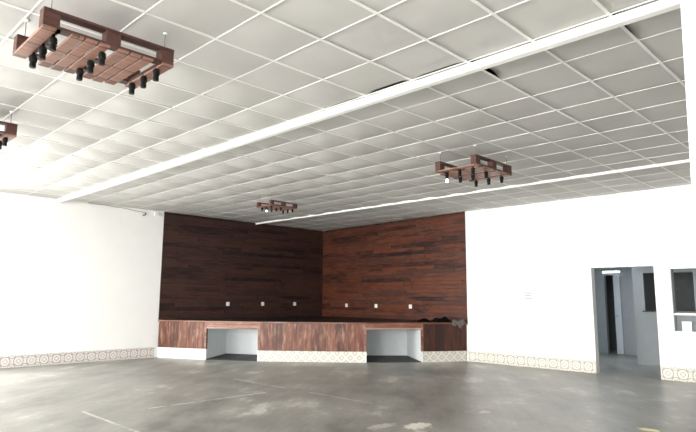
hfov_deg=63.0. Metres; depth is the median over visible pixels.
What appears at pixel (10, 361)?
baseboard
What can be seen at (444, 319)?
cloth
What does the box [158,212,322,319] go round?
wood paneling
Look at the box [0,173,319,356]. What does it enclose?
wall
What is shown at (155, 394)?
floor
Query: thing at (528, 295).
paper notice
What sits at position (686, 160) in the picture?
trim
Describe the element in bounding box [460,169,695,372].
wall
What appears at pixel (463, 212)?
trim
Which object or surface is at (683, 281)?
window
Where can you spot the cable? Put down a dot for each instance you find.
(90, 203)
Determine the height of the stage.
0.880 m
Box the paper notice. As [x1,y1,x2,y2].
[524,291,534,303]
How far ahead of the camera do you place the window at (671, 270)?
10.31 m
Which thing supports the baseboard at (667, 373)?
attached to the wall at (552, 250)
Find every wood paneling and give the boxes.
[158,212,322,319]
[322,211,467,323]
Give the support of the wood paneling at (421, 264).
attached to the wall
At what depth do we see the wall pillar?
3.24 m
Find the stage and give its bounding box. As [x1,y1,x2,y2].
[158,316,466,362]
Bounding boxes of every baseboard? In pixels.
[0,347,154,367]
[468,351,596,372]
[660,366,695,382]
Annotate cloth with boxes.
[417,316,450,321]
[450,319,464,328]
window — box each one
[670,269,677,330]
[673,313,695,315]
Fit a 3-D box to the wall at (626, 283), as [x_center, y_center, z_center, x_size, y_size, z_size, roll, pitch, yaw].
[7.277,2.356,15.393,2.390,2.700,0.150,-8,-12,44]
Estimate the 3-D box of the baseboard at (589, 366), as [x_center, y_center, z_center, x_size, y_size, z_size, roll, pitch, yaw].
[3.808,3.089,12.088,2.910,0.240,0.012,-8,-12,44]
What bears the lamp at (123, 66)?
hanging from the ceiling at (232, 57)
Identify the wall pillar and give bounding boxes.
[680,0,695,251]
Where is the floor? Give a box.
[0,348,695,431]
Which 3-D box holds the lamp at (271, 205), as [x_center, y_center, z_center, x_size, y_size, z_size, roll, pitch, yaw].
[-1.452,-0.244,11.523,0.520,0.392,0.672,-8,-12,44]
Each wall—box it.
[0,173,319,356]
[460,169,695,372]
[594,267,636,354]
[606,275,616,348]
[632,266,695,365]
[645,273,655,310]
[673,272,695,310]
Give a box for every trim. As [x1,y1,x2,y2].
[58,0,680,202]
[256,159,689,224]
[323,211,464,232]
[643,311,695,312]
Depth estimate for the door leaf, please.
15.19 m
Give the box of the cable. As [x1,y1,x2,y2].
[90,203,145,215]
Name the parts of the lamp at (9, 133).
rail, rail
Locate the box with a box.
[682,321,693,331]
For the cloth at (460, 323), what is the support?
on the stage
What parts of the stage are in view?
panel, post, post, panel, post, post, panel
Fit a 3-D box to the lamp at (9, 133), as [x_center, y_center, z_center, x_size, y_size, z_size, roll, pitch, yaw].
[-4.374,-1.015,6.400,0.744,0.393,0.960,-8,-12,44]
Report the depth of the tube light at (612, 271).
15.41 m
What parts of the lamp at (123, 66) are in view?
rail, rail, rail, rail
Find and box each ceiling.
[0,0,690,230]
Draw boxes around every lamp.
[0,111,17,149]
[12,0,173,94]
[257,191,296,213]
[435,145,511,186]
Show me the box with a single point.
(687, 326)
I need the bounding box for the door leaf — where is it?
[613,276,624,353]
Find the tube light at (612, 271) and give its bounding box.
[602,270,620,272]
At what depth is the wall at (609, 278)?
17.01 m
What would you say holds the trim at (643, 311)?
attached to the wall at (647, 340)
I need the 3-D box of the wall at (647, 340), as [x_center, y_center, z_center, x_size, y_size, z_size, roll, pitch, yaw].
[9.641,1.584,10.014,8.610,2.700,0.140,-8,-12,44]
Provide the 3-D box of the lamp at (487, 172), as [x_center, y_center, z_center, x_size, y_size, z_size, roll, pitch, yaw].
[1.801,-0.673,8.241,0.744,0.447,0.960,-8,-12,44]
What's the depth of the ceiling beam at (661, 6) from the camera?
5.28 m
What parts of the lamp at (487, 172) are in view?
rail, rail, rail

